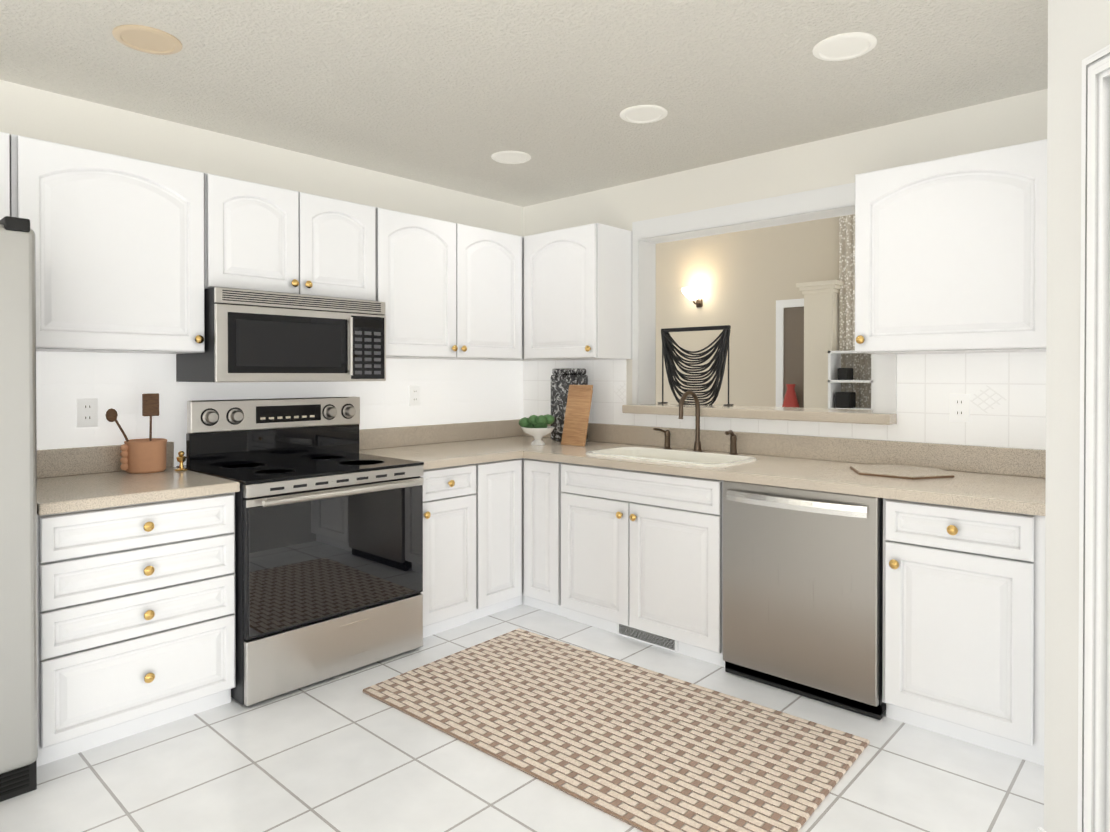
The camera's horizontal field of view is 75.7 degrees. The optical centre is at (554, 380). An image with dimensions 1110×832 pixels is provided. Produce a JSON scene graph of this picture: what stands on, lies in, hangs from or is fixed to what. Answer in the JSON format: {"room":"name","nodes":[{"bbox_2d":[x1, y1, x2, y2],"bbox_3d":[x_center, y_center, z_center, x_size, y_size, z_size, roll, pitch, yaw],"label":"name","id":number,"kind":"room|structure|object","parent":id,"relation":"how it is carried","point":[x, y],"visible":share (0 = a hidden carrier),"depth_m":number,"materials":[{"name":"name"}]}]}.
{"room":"kitchen","nodes":[
{"label":"kitchen","id":0,"kind":"room"},
{"bbox_2d":[0,80,522,236],"bbox_3d":[-2.769,-0.326,2.408,0.150,3.300,7.650,0,1,43],"label":"wall","id":1,"kind":"structure","parent":0,"point":[31,112],"depth_m":3.53,"materials":[{"name":"beige paint"}]},
{"bbox_2d":[0,132,9,219],"bbox_3d":[-2.477,-0.718,2.308,0.399,0.365,1.104,0,1,43],"label":"upper cabinet","id":2,"kind":"object","parent":1,"relation":"attached to","point":[4,174],"visible":0.69,"depth_m":2.59,"materials":[{"name":"white paint"}]},
{"bbox_2d":[77,398,97,426],"bbox_3d":[-2.027,0.141,3.096,0.008,0.124,0.080,0,1,43],"label":"electrical outlet","id":3,"kind":"object","parent":1,"relation":"attached to","point":[87,412],"visible":1,"depth_m":3.09,"materials":[{"name":"white plastic"}]},
{"bbox_2d":[10,134,204,353],"bbox_3d":[-1.870,-0.512,2.969,0.399,0.785,0.680,0,1,43],"label":"upper cabinet","id":4,"kind":"object","parent":1,"relation":"attached to","point":[119,241],"visible":1,"depth_m":2.84,"materials":[{"name":"white paint"}]},
{"bbox_2d":[36,351,523,466],"bbox_3d":[-1.245,-0.007,3.953,0.003,0.840,2.970,0,1,43],"label":"tile backsplash","id":5,"kind":"structure","parent":1,"relation":"attached to","point":[451,391],"depth_m":3.42,"materials":[{"name":"white tile"}]},
{"bbox_2d":[204,173,374,300],"bbox_3d":[-1.347,-0.658,3.536,0.399,0.503,0.858,0,1,43],"label":"upper cabinet","id":6,"kind":"object","parent":1,"relation":"attached to","point":[262,237],"visible":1,"depth_m":3.38,"materials":[{"name":"white paint"}]},
{"bbox_2d":[176,287,385,381],"bbox_3d":[-1.316,-0.198,3.511,0.483,0.408,0.856,0,1,43],"label":"microwave","id":7,"kind":"object","parent":6,"relation":"attached to","point":[256,336],"visible":1,"depth_m":3.29,"materials":[{"name":"grey metal"}]},
{"bbox_2d":[409,385,419,405],"bbox_3d":[-0.857,0.095,4.366,0.008,0.124,0.080,0,1,43],"label":"electrical outlet","id":8,"kind":"object","parent":1,"relation":"attached to","point":[414,395],"visible":1,"depth_m":4.36,"materials":[{"name":"white plastic"}]},
{"bbox_2d":[375,207,526,360],"bbox_3d":[-0.704,-0.522,4.260,0.366,0.786,1.068,0,1,43],"label":"upper cabinet","id":9,"kind":"object","parent":1,"relation":"attached to","point":[446,290],"depth_m":4.09,"materials":[{"name":"white paint"}]},
{"bbox_2d":[0,604,1043,831],"bbox_3d":[-0.713,1.375,2.328,10.000,0.100,10.300,0,1,43],"label":"floor","id":10,"kind":"structure","parent":0,"point":[343,752],"depth_m":2.39,"materials":[{"name":"tile"}]},
{"bbox_2d":[0,216,37,801],"bbox_3d":[-2.274,0.410,2.144,0.883,1.832,1.045,0,1,43],"label":"fridge","id":11,"kind":"object","parent":10,"relation":"on","point":[18,627],"visible":1,"depth_m":2.23,"materials":[{"name":"grey metal"}]},
{"bbox_2d":[37,492,235,766],"bbox_3d":[-1.751,0.885,2.861,0.734,0.872,0.667,0,1,43],"label":"base cabinet","id":12,"kind":"object","parent":10,"relation":"on","point":[136,616],"visible":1,"depth_m":2.60,"materials":[{"name":"white paint"}]},
{"bbox_2d":[37,442,239,515],"bbox_3d":[-1.752,0.369,2.859,0.729,0.156,0.667,0,1,43],"label":"countertop","id":13,"kind":"structure","parent":12,"relation":"on","point":[80,478],"depth_m":2.84,"materials":[{"name":"beige stone"}]},
{"bbox_2d":[105,393,166,473],"bbox_3d":[-1.836,0.231,3.130,0.168,0.345,0.247,0,1,43],"label":"utensil crock","id":14,"kind":"object","parent":13,"relation":"on","point":[145,455],"visible":1,"depth_m":3.10,"materials":[{"name":"ceramic"}]},
{"bbox_2d":[174,451,187,470],"bbox_3d":[-1.673,0.360,3.197,0.056,0.087,0.055,0,1,43],"label":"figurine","id":15,"kind":"object","parent":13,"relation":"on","point":[181,458],"visible":1,"depth_m":3.19,"materials":[{"name":"gold metal"}]},
{"bbox_2d":[176,396,423,705],"bbox_3d":[-1.183,0.704,3.393,0.799,1.225,0.874,0,1,43],"label":"range","id":16,"kind":"object","parent":10,"relation":"on","point":[328,550],"visible":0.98,"depth_m":3.20,"materials":[{"name":"grey metal"}]},
{"bbox_2d":[420,464,475,637],"bbox_3d":[-0.791,0.877,3.904,0.734,0.872,0.392,0,1,43],"label":"base cabinet","id":17,"kind":"object","parent":10,"relation":"on","point":[449,549],"visible":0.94,"depth_m":3.68,"materials":[{"name":"white paint"}]},
{"bbox_2d":[470,458,566,620],"bbox_3d":[-0.216,0.874,4.347,0.979,0.872,1.039,0,1,43],"label":"base cabinet","id":18,"kind":"object","parent":10,"relation":"on","point":[518,531],"visible":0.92,"depth_m":3.96,"materials":[{"name":"white paint"}]},
{"bbox_2d":[359,423,524,469],"bbox_3d":[-0.683,0.360,4.005,0.750,0.156,0.695,0,1,43],"label":"countertop","id":19,"kind":"structure","parent":18,"relation":"on","point":[455,444],"depth_m":4.21,"materials":[{"name":"beige stone"}]},
{"bbox_2d":[469,391,1045,515],"bbox_3d":[0.724,0.316,3.683,3.256,0.514,0.736,0,1,43],"label":"countertop","id":20,"kind":"structure","parent":18,"relation":"on","point":[1012,480],"depth_m":3.34,"materials":[{"name":"beige stone"}]},
{"bbox_2d":[519,414,554,444],"bbox_3d":[-0.113,0.302,4.391,0.242,0.184,0.210,0,1,43],"label":"bowl","id":21,"kind":"object","parent":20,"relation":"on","point":[537,428],"visible":1,"depth_m":4.33,"materials":[{"name":"white ceramic"}]},
{"bbox_2d":[551,368,587,440],"bbox_3d":[0.091,0.159,4.610,0.230,0.468,0.130,0,1,43],"label":"cutting board","id":22,"kind":"object","parent":20,"relation":"on","point":[562,379],"visible":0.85,"depth_m":4.57,"materials":[{"name":"black stone"}]},
{"bbox_2d":[561,385,592,445],"bbox_3d":[0.134,0.212,4.369,0.200,0.365,0.116,0,1,43],"label":"cutting boards","id":23,"kind":"object","parent":20,"relation":"on","point":[577,412],"visible":1,"depth_m":4.35,"materials":[{"name":"brown wood"}]},
{"bbox_2d":[653,391,738,455],"bbox_3d":[0.744,0.228,3.911,0.483,0.342,0.214,0,1,43],"label":"faucet","id":24,"kind":"object","parent":20,"relation":"on","point":[667,450],"depth_m":3.95,"materials":[{"name":"brown metal"}]},
{"bbox_2d":[850,464,953,478],"bbox_3d":[1.508,0.398,3.124,0.430,0.011,0.372,0,1,43],"label":"trivet","id":25,"kind":"object","parent":20,"relation":"on","point":[899,471],"visible":1,"depth_m":3.07,"materials":[{"name":"brown"}]},
{"bbox_2d":[363,628,869,831],"bbox_3d":[0.166,1.314,2.810,1.765,0.015,0.965,0,1,41],"label":"rug","id":26,"kind":"object","parent":10,"relation":"on","point":[642,749],"visible":1,"depth_m":2.63,"materials":[{"name":"beige fabric"}]},
{"bbox_2d":[561,462,724,666],"bbox_3d":[0.612,0.878,3.792,0.991,0.872,0.734,0,1,43],"label":"base cabinet","id":27,"kind":"object","parent":10,"relation":"on","point":[641,556],"visible":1,"depth_m":3.50,"materials":[{"name":"white paint"}]},
{"bbox_2d":[723,480,885,719],"bbox_3d":[1.212,0.882,3.208,0.670,0.872,0.751,0,1,43],"label":"dishwasher","id":28,"kind":"object","parent":10,"relation":"on","point":[802,592],"visible":0.83,"depth_m":2.94,"materials":[{"name":"grey metal"}]},
{"bbox_2d":[796,280,843,407],"bbox_3d":[2.283,0.229,6.146,0.345,2.135,0.209,0,1,43],"label":"pilaster column","id":29,"kind":"structure","parent":10,"relation":"on","point":[821,319],"depth_m":6.10,"materials":[{"name":"paint"}]},
{"bbox_2d":[828,350,872,409],"bbox_3d":[2.469,0.528,5.870,0.365,1.540,0.230,0,1,43],"label":"shelf","id":30,"kind":"object","parent":10,"relation":"on","point":[837,376],"visible":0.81,"depth_m":5.88,"materials":[{"name":"white paint"}]},
{"bbox_2d":[882,498,1044,765],"bbox_3d":[1.701,0.885,2.789,0.602,0.872,0.734,0,1,43],"label":"base cabinet","id":31,"kind":"object","parent":10,"relation":"on","point":[963,648],"visible":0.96,"depth_m":2.55,"materials":[{"name":"white paint"}]},
{"bbox_2d":[0,0,1047,206],"bbox_3d":[-0.429,-1.249,0.144,6.650,0.120,7.500,0,1,43],"label":"ceiling","id":32,"kind":"structure","parent":0,"point":[455,95],"depth_m":2.81,"materials":[{"name":"white paint"}]},
{"bbox_2d":[112,25,181,54],"bbox_3d":[-1.440,-1.201,2.527,0.216,0.010,0.216,0,1,43],"label":"recessed light","id":33,"kind":"object","parent":32,"relation":"in","point":[146,39],"visible":1,"depth_m":2.52,"materials":[{"name":"beige plastic"}]},
{"bbox_2d":[491,151,530,163],"bbox_3d":[-0.238,-1.211,3.886,0.216,0.010,0.216,0,1,43],"label":"recessed light","id":34,"kind":"object","parent":32,"relation":"in","point":[511,157],"visible":1,"depth_m":3.88,"materials":[{"name":"white plastic"}]},
{"bbox_2d":[620,105,667,123],"bbox_3d":[0.402,-1.206,3.244,0.216,0.010,0.216,0,1,43],"label":"recessed light","id":35,"kind":"object","parent":32,"relation":"in","point":[640,114],"visible":1,"depth_m":3.23,"materials":[{"name":"white plastic"}]},
{"bbox_2d":[812,32,876,60],"bbox_3d":[1.045,-1.201,2.579,0.216,0.010,0.216,0,1,43],"label":"recessed light","id":36,"kind":"object","parent":32,"relation":"in","point":[845,46],"visible":1,"depth_m":2.57,"materials":[{"name":"white plastic"}]},
{"bbox_2d":[656,217,838,406],"bbox_3d":[2.691,-0.353,6.012,10.000,3.300,0.150,0,1,43],"label":"wall","id":37,"kind":"structure","parent":0,"point":[746,279],"depth_m":6.79,"materials":[{"name":"beige paint"}]},
{"bbox_2d":[682,287,704,307],"bbox_3d":[1.353,-0.807,6.979,0.230,0.175,0.235,0,1,43],"label":"light","id":38,"kind":"object","parent":37,"relation":"attached to","point":[693,293],"visible":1,"depth_m":6.92,"materials":[{"name":"white glass"}]},
{"bbox_2d":[776,298,803,407],"bbox_3d":[2.136,0.284,6.411,0.320,2.020,0.019,0,1,43],"label":"trim","id":39,"kind":"structure","parent":37,"relation":"attached to","point":[789,341],"depth_m":6.43,"materials":[{"name":"white paint"}]},
{"bbox_2d":[839,214,870,407],"bbox_3d":[2.576,-0.652,5.945,0.420,2.100,0.036,0,1,43],"label":"curtain","id":40,"kind":"object","parent":37,"relation":"attached to","point":[860,364],"visible":0.12,"depth_m":6.03,"materials":[{"name":"grey fabric"}]},
{"bbox_2d":[523,89,1047,423],"bbox_3d":[1.027,-0.338,4.010,3.265,3.300,0.150,0,1,43],"label":"wall","id":41,"kind":"structure","parent":0,"point":[847,158],"depth_m":3.67,"materials":[{"name":"beige paint"}]},
{"bbox_2d":[523,223,631,359],"bbox_3d":[0.120,-0.524,4.462,0.613,0.785,0.399,0,1,43],"label":"upper cabinet","id":42,"kind":"object","parent":41,"relation":"attached to","point":[577,292],"visible":1,"depth_m":4.29,"materials":[{"name":"white paint"}]},
{"bbox_2d":[622,403,896,424],"bbox_3d":[1.108,0.177,3.965,1.550,0.050,0.390,0,1,43],"label":"sill","id":43,"kind":"structure","parent":41,"relation":"attached to","point":[858,416],"depth_m":3.75,"materials":[{"name":"beige stone"}]},
{"bbox_2d":[658,325,733,405],"bbox_3d":[0.854,-0.079,4.374,0.488,0.494,0.080,0,1,43],"label":"swag","id":44,"kind":"object","parent":43,"relation":"on","point":[670,357],"visible":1,"depth_m":4.36,"materials":[{"name":"black"}]},
{"bbox_2d":[782,384,799,407],"bbox_3d":[2.090,0.665,6.334,0.150,1.260,0.146,0,1,43],"label":"vase","id":45,"kind":"object","parent":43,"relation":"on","point":[790,399],"visible":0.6,"depth_m":6.29,"materials":[{"name":"red ceramic"}]},
{"bbox_2d":[632,183,896,413],"bbox_3d":[1.101,-0.407,3.941,1.533,1.120,0.182,0,1,43],"label":"window frame","id":46,"kind":"structure","parent":41,"relation":"attached to","point":[648,235],"depth_m":4.06,"materials":[{"name":"white paint"}]},
{"bbox_2d":[524,351,1045,449],"bbox_3d":[0.974,-0.007,3.956,3.263,0.840,0.003,0,1,43],"label":"tile backsplash","id":47,"kind":"structure","parent":41,"relation":"attached to","point":[1006,391],"depth_m":3.28,"materials":[{"name":"white tile"}]},
{"bbox_2d":[855,139,1046,353],"bbox_3d":[1.730,-0.513,2.980,0.832,0.785,0.399,0,1,43],"label":"upper cabinet","id":48,"kind":"object","parent":41,"relation":"attached to","point":[950,254],"visible":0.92,"depth_m":2.87,"materials":[{"name":"white paint"}]},
{"bbox_2d":[950,394,969,421],"bbox_3d":[1.805,0.123,3.185,0.080,0.124,0.008,0,1,43],"label":"electrical outlet","id":49,"kind":"object","parent":41,"relation":"attached to","point":[959,407],"visible":1,"depth_m":3.18,"materials":[{"name":"white plastic"}]},
{"bbox_2d":[1044,0,1109,831],"bbox_3d":[1.438,-0.313,0.725,0.130,3.300,2.400,0,0,-2],"label":"wall","id":50,"kind":"structure","parent":0,"point":[1078,31],"depth_m":1.86,"materials":[{"name":"paint"}]},
{"bbox_2d":[1038,827,1045,831],"bbox_3d":[1.366,1.281,0.740,0.014,0.112,2.412,0,0,-2],"label":"baseboard","id":51,"kind":"structure","parent":50,"relation":"attached to","point":[1040,829],"depth_m":1.93,"materials":[{"name":"white paint"}]},
{"bbox_2d":[1077,44,1109,831],"bbox_3d":[1.403,0.268,1.276,0.155,2.130,1.045,0,0,-2],"label":"door frame","id":52,"kind":"structure","parent":50,"relation":"attached to","point":[1094,670],"depth_m":1.73,"materials":[{"name":"white paint"}]}
]}

